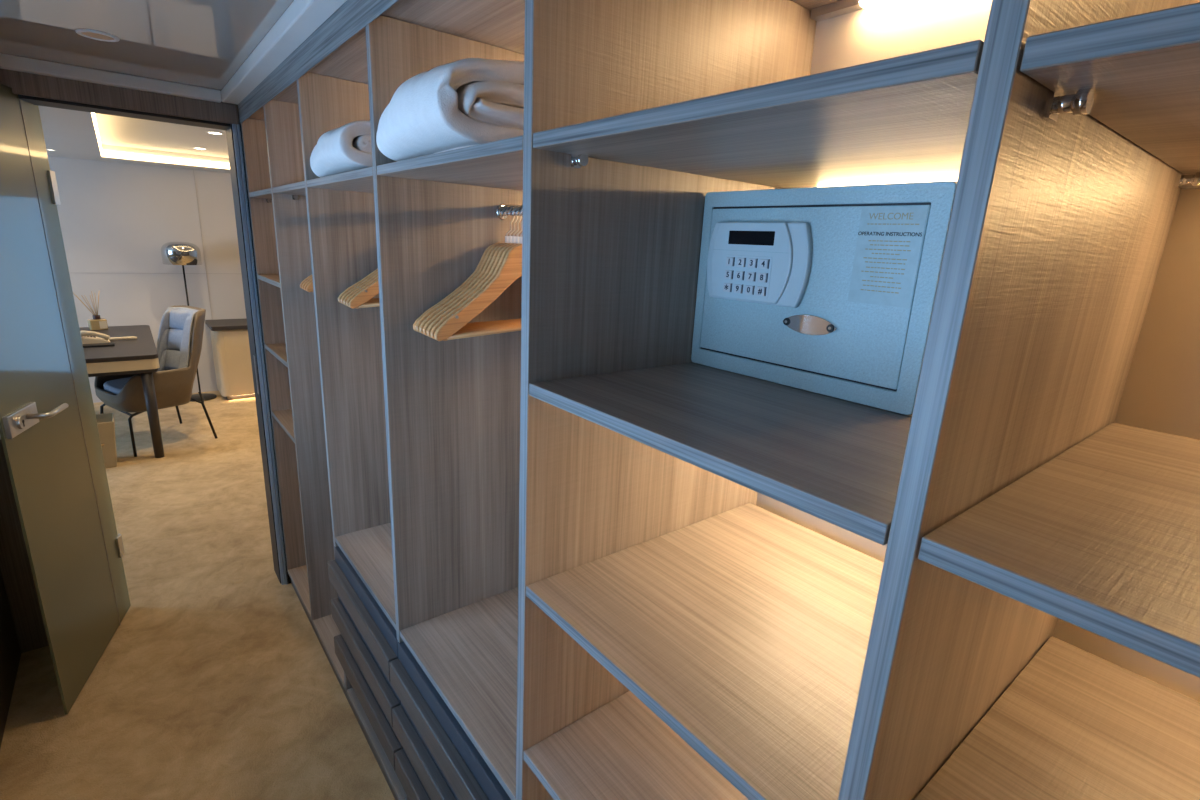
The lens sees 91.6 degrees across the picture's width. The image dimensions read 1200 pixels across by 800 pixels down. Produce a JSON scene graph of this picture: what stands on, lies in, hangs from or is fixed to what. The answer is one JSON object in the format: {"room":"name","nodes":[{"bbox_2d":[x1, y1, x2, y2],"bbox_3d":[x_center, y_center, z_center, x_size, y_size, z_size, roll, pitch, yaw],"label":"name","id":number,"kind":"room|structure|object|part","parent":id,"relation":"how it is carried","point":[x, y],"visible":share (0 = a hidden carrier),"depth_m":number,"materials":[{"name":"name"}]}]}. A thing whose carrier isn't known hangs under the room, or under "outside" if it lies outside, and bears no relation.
{"room":"walk-in closet","nodes":[
{"label":"walk-in closet","id":0,"kind":"room"},
{"bbox_2d":[0,569,20,747],"bbox_3d":[-2.041,0.040,1.705,0.125,2.130,0.870,-9,19,-38],"label":"wall panel","id":1,"kind":"object","parent":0,"point":[10,652],"depth_m":2.09,"materials":[{"name":"brown wood"}]},
{"bbox_2d":[0,98,240,652],"bbox_3d":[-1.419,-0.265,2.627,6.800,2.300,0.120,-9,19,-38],"label":"doorway","id":2,"kind":"structure","parent":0,"point":[15,567],"depth_m":2.20,"materials":[{"name":"brown wood"}]},
{"bbox_2d":[0,84,130,713],"bbox_3d":[-1.873,0.004,2.038,0.094,2.030,0.674,-4,16,-22],"label":"door","id":3,"kind":"structure","parent":2,"relation":"attached to","point":[42,437],"depth_m":2.00,"materials":[{"name":"grey wood"}]},
{"bbox_3d":[-1.797,0.036,1.899,0.064,0.017,0.126,-4,16,-22],"label":"lever handle","id":4,"kind":"part","parent":3,"relation":"part of","materials":[{"name":"metal"}]},
{"bbox_2d":[0,53,290,584],"bbox_3d":[-1.843,-0.109,2.296,0.943,2.130,0.180,-9,19,-38],"label":"door frame","id":5,"kind":"structure","parent":2,"relation":"attached to","point":[234,133],"depth_m":2.18,"materials":[{"name":"wood"}]},
{"bbox_3d":[-1.504,-0.110,2.554,0.002,0.170,0.025,-9,19,-38],"label":"strike plate","id":6,"kind":"part","parent":5,"relation":"part of","materials":[{"name":"metal"}]},
{"bbox_2d":[48,156,245,402],"bbox_3d":[-3.961,-1.260,5.686,6.800,2.400,0.120,-9,19,-38],"label":"wall","id":7,"kind":"structure","parent":0,"point":[116,219],"depth_m":5.38,"materials":[{"name":"white paint"}]},
{"bbox_2d":[141,170,228,315],"bbox_3d":[-4.594,-1.007,5.157,5.100,2.128,0.005,-9,19,-38],"label":"trim","id":8,"kind":"structure","parent":7,"relation":"attached to","point":[206,273],"depth_m":5.62,"materials":[{"name":"grey metal"}]},
{"bbox_2d":[0,0,293,172],"bbox_3d":[-1.314,-1.320,2.275,6.800,0.272,8.250,-9,19,-38],"label":"ceiling","id":9,"kind":"structure","parent":0,"point":[200,43],"depth_m":1.73,"materials":[{"name":"white paint"}]},
{"bbox_2d":[75,29,119,41],"bbox_3d":[-1.386,-1.005,1.612,0.094,0.004,0.094,-9,19,-38],"label":"recessed light","id":10,"kind":"object","parent":9,"relation":"in","point":[92,34],"visible":1,"depth_m":1.61,"materials":[{"name":"white paint"}]},
{"bbox_2d":[92,113,229,168],"bbox_3d":[-2.166,-1.792,4.293,2.353,0.046,3.048,-9,19,-38],"label":"light","id":11,"kind":"object","parent":9,"relation":"attached to","point":[106,153],"visible":0.25,"depth_m":4.92,"materials":[{"name":"white"}]},
{"bbox_2d":[206,131,222,134],"bbox_3d":[-2.536,-1.758,3.844,0.098,0.004,0.098,-9,19,-38],"label":"recessed light","id":12,"kind":"object","parent":9,"relation":"in","point":[210,132],"visible":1,"depth_m":3.84,"materials":[{"name":"white paint"}]},
{"bbox_2d":[221,0,346,104],"bbox_3d":[-0.137,-0.678,0.686,0.055,0.040,4.112,-9,19,-38],"label":"trim","id":13,"kind":"structure","parent":9,"relation":"attached to","point":[301,18],"depth_m":1.49,"materials":[{"name":"white paint"}]},
{"bbox_2d":[0,390,394,799],"bbox_3d":[-1.467,0.871,2.923,6.800,0.050,8.400,-9,19,-38],"label":"floor","id":14,"kind":"structure","parent":0,"point":[216,681],"depth_m":2.21,"materials":[{"name":"carpet"}]},
{"bbox_2d":[95,413,116,467],"bbox_3d":[-3.456,0.293,3.988,0.250,0.330,0.268,-9,19,-38],"label":"waste bin","id":15,"kind":"object","parent":14,"relation":"on","point":[105,422],"visible":0.46,"depth_m":3.97,"materials":[{"name":"beige plastic"}]},
{"bbox_2d":[79,325,163,457],"bbox_3d":[-3.870,-0.076,4.465,0.815,0.756,1.530,-9,19,-38],"label":"desk","id":16,"kind":"object","parent":14,"relation":"on","point":[139,355],"visible":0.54,"depth_m":4.08,"materials":[{"name":"brown wood"}]},
{"bbox_2d":[73,291,107,329],"bbox_3d":[-4.176,-0.732,4.779,0.122,0.319,0.186,15,20,39],"label":"reed diffuser","id":17,"kind":"object","parent":16,"relation":"on","point":[97,323],"visible":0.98,"depth_m":4.81,"materials":[{"name":"beige glass"}]},
{"bbox_2d":[87,318,107,329],"bbox_3d":[-4.167,-0.628,4.843,0.080,0.085,0.116,15,20,39],"label":"bottle","id":18,"kind":"object","parent":17,"relation":"attached to","point":[95,323],"depth_m":4.82,"materials":[{"name":"beige glass"}]},
{"bbox_2d":[80,330,110,343],"bbox_3d":[-3.742,-0.474,4.308,0.185,0.104,0.150,-12,21,-43],"label":"desk telephone","id":19,"kind":"object","parent":16,"relation":"on","point":[88,337],"visible":0.71,"depth_m":4.26,"materials":[{"name":"beige plastic"}]},
{"bbox_2d":[82,342,114,347],"bbox_3d":[-3.627,-0.396,4.213,0.190,0.014,0.090,-9,19,-38],"label":"notepad","id":20,"kind":"object","parent":16,"relation":"on","point":[113,343],"visible":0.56,"depth_m":4.20,"materials":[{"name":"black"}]},
{"bbox_2d":[108,336,136,340],"bbox_3d":[-3.641,-0.468,4.446,0.183,0.026,0.026,-11,20,-41],"label":"pen","id":21,"kind":"object","parent":16,"relation":"on","point":[128,337],"visible":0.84,"depth_m":4.44,"materials":[{"name":"beige plastic"}]},
{"bbox_3d":[-3.857,-0.332,4.397,0.788,0.023,1.502,-9,19,-38],"label":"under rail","id":22,"kind":"part","parent":16,"relation":"part of","materials":[{"name":"brown wood"}]},
{"bbox_3d":[-3.176,0.107,4.148,0.068,0.632,0.068,-9,19,-38],"label":"leg","id":23,"kind":"part","parent":16,"relation":"part of","materials":[{"name":"brown wood"}]},
{"bbox_2d":[94,305,217,456],"bbox_3d":[-3.410,-0.188,4.487,0.619,1.007,0.690,12,18,31],"label":"desk chair","id":24,"kind":"object","parent":14,"relation":"on","point":[180,335],"visible":0.91,"depth_m":4.42,"materials":[{"name":"beige leather"}]},
{"bbox_3d":[-3.754,0.159,4.491,0.202,0.303,0.043,-1,15,-14],"label":"leg","id":25,"kind":"part","parent":24,"relation":"part of","materials":[{"name":"black metal"}]},
{"bbox_2d":[103,377,130,394],"bbox_3d":[-3.458,-0.065,4.451,0.470,0.160,0.450,12,18,31],"label":"seat cushion","id":26,"kind":"object","parent":24,"relation":"on","point":[114,387],"depth_m":4.28,"materials":[{"name":"fabric"}]},
{"bbox_3d":[-3.371,0.241,4.256,0.043,0.303,0.202,0,15,-10],"label":"leg","id":27,"kind":"part","parent":24,"relation":"part of","materials":[{"name":"black metal"}]},
{"bbox_3d":[-3.444,0.024,4.505,0.490,0.022,0.466,12,18,31],"label":"under frame","id":28,"kind":"part","parent":24,"relation":"part of","materials":[{"name":"black metal"}]},
{"bbox_3d":[-3.529,0.032,4.864,0.044,0.377,0.123,-9,19,-37],"label":"leg","id":29,"kind":"part","parent":24,"relation":"part of","materials":[{"name":"black metal"}]},
{"bbox_3d":[-3.102,0.123,4.602,0.123,0.377,0.044,6,15,13],"label":"leg","id":30,"kind":"part","parent":24,"relation":"part of","materials":[{"name":"black metal"}]},
{"bbox_2d":[161,242,216,401],"bbox_3d":[-3.867,-0.731,5.513,0.300,1.477,0.300,-9,19,-38],"label":"floor lamp","id":31,"kind":"object","parent":14,"relation":"on","point":[172,253],"visible":0.96,"depth_m":5.26,"materials":[{"name":"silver metal"}]},
{"bbox_3d":[-3.837,-1.347,5.348,0.300,0.200,0.300,-9,19,-38],"label":"lamp shade","id":32,"kind":"part","parent":31,"relation":"part of","materials":[{"name":"silver metal"}]},
{"bbox_2d":[205,319,254,399],"bbox_3d":[-3.396,-0.445,5.978,0.965,0.728,0.500,-9,19,-38],"label":"base cabinet","id":33,"kind":"object","parent":14,"relation":"on","point":[229,337],"visible":0.4,"depth_m":5.62,"materials":[{"name":"brown"}]},
{"bbox_3d":[-3.402,-0.373,5.697,0.415,0.615,0.008,-9,19,-38],"label":"door","id":34,"kind":"part","parent":33,"relation":"part of","materials":[{"name":"beige wood"}]},
{"bbox_2d":[238,0,1199,799],"bbox_3d":[-0.221,0.205,1.490,0.624,2.092,3.212,-9,19,-38],"label":"wardrobe","id":35,"kind":"object","parent":14,"relation":"on","point":[570,554],"visible":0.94,"depth_m":0.79,"materials":[{"name":"brown wood"}]},
{"bbox_2d":[249,188,271,198],"bbox_3d":[-1.039,-0.797,2.318,0.552,0.018,0.439,-9,19,-38],"label":"shelf","id":36,"kind":"object","parent":35,"relation":"attached to","point":[254,193],"depth_m":2.22,"materials":[{"name":"brown wood"}]},
{"bbox_2d":[258,274,279,287],"bbox_3d":[-1.054,-0.491,2.400,0.552,0.018,0.439,-9,19,-38],"label":"shelf","id":37,"kind":"object","parent":35,"relation":"attached to","point":[273,279],"depth_m":2.28,"materials":[{"name":"brown wood"}]},
{"bbox_2d":[265,343,287,366],"bbox_3d":[-1.067,-0.212,2.475,0.552,0.018,0.439,-9,19,-38],"label":"shelf","id":38,"kind":"object","parent":35,"relation":"attached to","point":[278,350],"depth_m":2.37,"materials":[{"name":"brown wood"}]},
{"bbox_2d":[272,409,294,442],"bbox_3d":[-1.081,0.074,2.552,0.552,0.018,0.439,-9,19,-38],"label":"shelf","id":39,"kind":"object","parent":35,"relation":"attached to","point":[284,417],"depth_m":2.45,"materials":[{"name":"brown wood"}]},
{"bbox_2d":[273,181,305,195],"bbox_3d":[-0.748,-0.689,1.967,0.552,0.018,0.449,-9,19,-38],"label":"shelf","id":40,"kind":"object","parent":35,"relation":"attached to","point":[299,188],"depth_m":1.86,"materials":[{"name":"brown wood"}]},
{"bbox_2d":[300,275,311,287],"bbox_3d":[-0.871,-0.560,2.175,0.476,0.277,0.015,-10,20,-37],"label":"clothes hanger","id":41,"kind":"object","parent":35,"relation":"hanging from","point":[308,277],"visible":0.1,"depth_m":2.07,"materials":[{"name":"brown wood"}]},
{"bbox_2d":[302,277,311,288],"bbox_3d":[-0.860,-0.556,2.164,0.476,0.277,0.015,-11,20,-37],"label":"clothes hanger","id":42,"kind":"object","parent":35,"relation":"hanging from","point":[310,278],"visible":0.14,"depth_m":2.06,"materials":[{"name":"brown wood"}]},
{"bbox_2d":[304,279,312,290],"bbox_3d":[-0.845,-0.549,2.158,0.476,0.286,0.016,-9,19,-38],"label":"clothes hanger","id":43,"kind":"object","parent":35,"relation":"hanging from","point":[311,280],"visible":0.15,"depth_m":2.05,"materials":[{"name":"brown wood"}]},
{"bbox_2d":[306,281,312,291],"bbox_3d":[-0.833,-0.545,2.148,0.476,0.288,0.016,-9,19,-38],"label":"clothes hanger","id":44,"kind":"object","parent":35,"relation":"hanging from","point":[309,288],"visible":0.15,"depth_m":2.04,"materials":[{"name":"brown wood"}]},
{"bbox_2d":[307,167,373,192],"bbox_3d":[-0.422,-0.568,1.573,0.552,0.018,0.552,-9,19,-38],"label":"shelf","id":45,"kind":"object","parent":35,"relation":"attached to","point":[361,180],"depth_m":1.48,"materials":[{"name":"brown wood"}]},
{"bbox_2d":[310,121,372,177],"bbox_3d":[-0.538,-0.661,1.572,0.402,0.146,0.344,-9,19,-38],"label":"blanket","id":46,"kind":"object","parent":35,"relation":"on","point":[346,148],"visible":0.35,"depth_m":1.38,"materials":[{"name":"white fabric"}]},
{"bbox_3d":[-0.261,1.138,1.741,0.580,0.018,3.208,-9,19,-38],"label":"panel","id":47,"kind":"part","parent":35,"relation":"part of","materials":[{"name":"brown wood"}]},
{"bbox_2d":[338,268,378,302],"bbox_3d":[-0.577,-0.450,1.820,0.476,0.277,0.015,-10,20,-37],"label":"clothes hanger","id":48,"kind":"object","parent":35,"relation":"hanging from","point":[376,270],"visible":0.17,"depth_m":1.73,"materials":[{"name":"brown wood"}]},
{"bbox_2d":[340,271,378,303],"bbox_3d":[-0.565,-0.446,1.807,0.476,0.277,0.015,-11,20,-37],"label":"clothes hanger","id":49,"kind":"object","parent":35,"relation":"hanging from","point":[375,273],"visible":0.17,"depth_m":1.72,"materials":[{"name":"brown wood"}]},
{"bbox_2d":[343,274,378,305],"bbox_3d":[-0.549,-0.439,1.799,0.476,0.285,0.016,-9,19,-38],"label":"clothes hanger","id":50,"kind":"object","parent":35,"relation":"hanging from","point":[376,275],"visible":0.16,"depth_m":1.70,"materials":[{"name":"brown wood"}]},
{"bbox_2d":[346,276,379,306],"bbox_3d":[-0.536,-0.434,1.787,0.476,0.286,0.016,-9,19,-38],"label":"clothes hanger","id":51,"kind":"object","parent":35,"relation":"hanging from","point":[376,278],"visible":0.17,"depth_m":1.69,"materials":[{"name":"brown wood"}]},
{"bbox_2d":[349,279,379,308],"bbox_3d":[-0.524,-0.430,1.776,0.476,0.288,0.016,-9,19,-38],"label":"clothes hanger","id":52,"kind":"object","parent":35,"relation":"hanging from","point":[358,301],"visible":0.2,"depth_m":1.68,"materials":[{"name":"brown wood"}]},
{"bbox_2d":[335,523,395,629],"bbox_3d":[-0.462,0.479,1.863,0.579,0.018,0.552,-9,19,-38],"label":"shelf","id":53,"kind":"object","parent":35,"relation":"attached to","point":[367,547],"depth_m":1.78,"materials":[{"name":"brown wood"}]},
{"bbox_3d":[-0.686,0.609,1.718,0.024,0.138,0.570,-9,19,-38],"label":"drawer","id":54,"kind":"part","parent":35,"relation":"part of","materials":[{"name":"brown wood"}]},
{"bbox_3d":[-0.692,0.746,1.755,0.024,0.138,0.570,-9,19,-38],"label":"drawer","id":55,"kind":"part","parent":35,"relation":"part of","materials":[{"name":"brown wood"}]},
{"bbox_3d":[-0.699,0.883,1.791,0.024,0.138,0.570,-9,19,-38],"label":"drawer","id":56,"kind":"part","parent":35,"relation":"part of","materials":[{"name":"wood"}]},
{"bbox_3d":[-0.337,1.017,1.354,0.024,0.138,0.585,-9,19,-38],"label":"drawer","id":57,"kind":"part","parent":35,"relation":"part of","materials":[{"name":"wood"}]},
{"bbox_3d":[-0.330,0.880,1.317,0.024,0.138,0.585,-9,19,-38],"label":"drawer","id":58,"kind":"part","parent":35,"relation":"part of","materials":[{"name":"brown wood"}]},
{"bbox_2d":[376,58,523,160],"bbox_3d":[-0.182,-0.534,1.136,0.422,0.161,0.347,-9,19,-38],"label":"rolled blanket","id":59,"kind":"object","parent":35,"relation":"on","point":[467,102],"visible":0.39,"depth_m":0.95,"materials":[{"name":"white fabric"}]},
{"bbox_2d":[377,135,523,190],"bbox_3d":[-0.060,-0.433,1.136,0.552,0.018,0.567,-9,19,-38],"label":"shelf","id":60,"kind":"object","parent":35,"relation":"attached to","point":[497,165],"depth_m":1.05,"materials":[{"name":"brown wood"}]},
{"bbox_3d":[-0.324,0.743,1.280,0.024,0.138,0.585,-9,19,-38],"label":"drawer","id":61,"kind":"part","parent":35,"relation":"part of","materials":[{"name":"brown wood"}]},
{"bbox_2d":[400,587,517,799],"bbox_3d":[-0.099,0.614,1.426,0.579,0.018,0.567,-9,19,-38],"label":"shelf","id":62,"kind":"object","parent":35,"relation":"attached to","point":[467,649],"depth_m":1.35,"materials":[{"name":"brown wood"}]},
{"bbox_2d":[413,205,520,331],"bbox_3d":[-0.221,-0.318,1.392,0.476,0.277,0.015,-11,20,-37],"label":"clothes hanger","id":63,"kind":"object","parent":35,"relation":"hanging from","point":[506,236],"visible":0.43,"depth_m":1.34,"materials":[{"name":"brown wood"}]},
{"bbox_2d":[415,205,520,332],"bbox_3d":[-0.211,-0.315,1.380,0.476,0.277,0.015,-11,20,-37],"label":"clothes hanger","id":64,"kind":"object","parent":35,"relation":"hanging from","point":[479,271],"visible":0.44,"depth_m":1.33,"materials":[{"name":"brown wood"}]},
{"bbox_2d":[419,205,521,333],"bbox_3d":[-0.198,-0.308,1.372,0.476,0.284,0.016,-9,19,-38],"label":"clothes hanger","id":65,"kind":"object","parent":35,"relation":"hanging from","point":[481,274],"visible":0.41,"depth_m":1.32,"materials":[{"name":"brown wood"}]},
{"bbox_2d":[422,205,522,335],"bbox_3d":[-0.187,-0.304,1.361,0.476,0.285,0.016,-9,19,-38],"label":"clothes hanger","id":66,"kind":"object","parent":35,"relation":"hanging from","point":[486,273],"visible":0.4,"depth_m":1.30,"materials":[{"name":"brown wood"}]},
{"bbox_2d":[426,205,521,337],"bbox_3d":[-0.175,-0.300,1.350,0.476,0.286,0.016,-9,19,-38],"label":"clothes hanger","id":67,"kind":"object","parent":35,"relation":"hanging from","point":[498,257],"visible":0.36,"depth_m":1.29,"materials":[{"name":"brown wood"}]},
{"bbox_2d":[430,205,522,338],"bbox_3d":[-0.164,-0.296,1.339,0.476,0.288,0.016,-9,19,-38],"label":"clothes hanger","id":68,"kind":"object","parent":35,"relation":"hanging from","point":[507,249],"visible":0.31,"depth_m":1.28,"materials":[{"name":"brown wood"}]},
{"bbox_2d":[434,207,522,340],"bbox_3d":[-0.153,-0.292,1.329,0.476,0.289,0.016,-9,19,-38],"label":"clothes hanger","id":69,"kind":"object","parent":35,"relation":"hanging from","point":[510,270],"visible":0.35,"depth_m":1.27,"materials":[{"name":"brown wood"}]},
{"bbox_3d":[-0.054,-0.376,1.159,0.020,0.020,0.570,-9,19,-38],"label":"hanging rail","id":70,"kind":"part","parent":35,"relation":"part of","materials":[{"name":"silver metal"}]},
{"bbox_3d":[-0.161,-0.769,1.236,0.559,0.018,3.208,-9,19,-38],"label":"panel","id":71,"kind":"part","parent":35,"relation":"part of","materials":[{"name":"brown wood"}]},
{"bbox_2d":[523,691,747,799],"bbox_3d":[0.244,0.624,0.964,0.552,0.018,0.509,-9,19,-38],"label":"shelf","id":72,"kind":"object","parent":35,"relation":"attached to","point":[614,748],"depth_m":0.98,"materials":[{"name":"brown wood"}]},
{"bbox_2d":[526,503,883,799],"bbox_3d":[0.259,0.320,0.882,0.552,0.018,0.509,-9,19,-38],"label":"shelf","id":73,"kind":"object","parent":35,"relation":"attached to","point":[745,628],"depth_m":0.82,"materials":[{"name":"brown wood"}]},
{"bbox_2d":[529,362,911,544],"bbox_3d":[0.274,0.009,0.799,0.552,0.018,0.509,-9,19,-38],"label":"shelf","id":74,"kind":"object","parent":35,"relation":"attached to","point":[838,462],"depth_m":0.66,"materials":[{"name":"brown wood"}]},
{"bbox_2d":[533,39,983,188],"bbox_3d":[0.289,-0.304,0.715,0.552,0.018,0.509,-9,19,-38],"label":"shelf","id":75,"kind":"object","parent":35,"relation":"attached to","point":[905,118],"depth_m":0.58,"materials":[{"name":"brown wood"}]},
{"bbox_2d":[691,181,956,414],"bbox_3d":[0.349,-0.169,0.894,0.208,0.281,0.378,-9,19,-38],"label":"safe","id":76,"kind":"object","parent":35,"relation":"on","point":[829,291],"visible":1,"depth_m":0.81,"materials":[{"name":"paint"}]},
{"bbox_3d":[0.298,-0.107,0.831,0.003,0.028,0.087,-9,19,-38],"label":"lock plate","id":77,"kind":"part","parent":76,"relation":"part of","materials":[{"name":"silver metal"}]},
{"bbox_3d":[0.282,-0.161,0.845,0.003,0.225,0.336,-9,19,-38],"label":"door","id":78,"kind":"part","parent":76,"relation":"part of","materials":[{"name":"paint"}]},
{"bbox_2d":[861,223,918,293],"bbox_3d":[0.361,-0.179,0.735,0.001,0.084,0.065,-9,19,-38],"label":"print","id":79,"kind":"object","parent":76,"relation":"attached to","point":[889,251],"depth_m":0.73,"materials":[{"name":"grey paper"}]},
{"bbox_3d":[0.501,0.327,1.085,0.018,1.957,0.532,-9,19,-38],"label":"panel","id":80,"kind":"part","parent":35,"relation":"part of","materials":[{"name":"brown wood"}]},
{"bbox_2d":[859,0,891,7],"bbox_3d":[0.527,-0.605,0.820,0.018,0.012,0.332,-9,19,-38],"label":"diffuser","id":81,"kind":"object","parent":35,"relation":"attached to","point":[862,3],"depth_m":0.93,"materials":[{"name":"white plastic"}]},
{"bbox_2d":[914,636,1199,799],"bbox_3d":[0.595,0.443,0.476,0.552,0.018,0.526,-9,19,-38],"label":"shelf","id":82,"kind":"object","parent":35,"relation":"attached to","point":[1069,722],"depth_m":0.66,"materials":[{"name":"brown wood"}]},
{"bbox_2d":[918,423,1199,677],"bbox_3d":[0.610,0.133,0.393,0.552,0.018,0.526,-9,19,-38],"label":"shelf","id":83,"kind":"object","parent":35,"relation":"attached to","point":[1098,532],"depth_m":0.43,"materials":[{"name":"brown wood"}]},
{"bbox_2d":[1020,2,1199,173],"bbox_3d":[0.625,-0.175,0.310,0.552,0.018,0.526,-9,19,-38],"label":"shelf","id":84,"kind":"object","parent":35,"relation":"attached to","point":[1138,76],"depth_m":0.35,"materials":[{"name":"brown wood"}]},
{"bbox_3d":[0.837,0.452,0.679,0.018,1.957,0.549,-9,19,-38],"label":"panel","id":85,"kind":"part","parent":35,"relation":"part of","materials":[{"name":"brown wood"}]}
]}

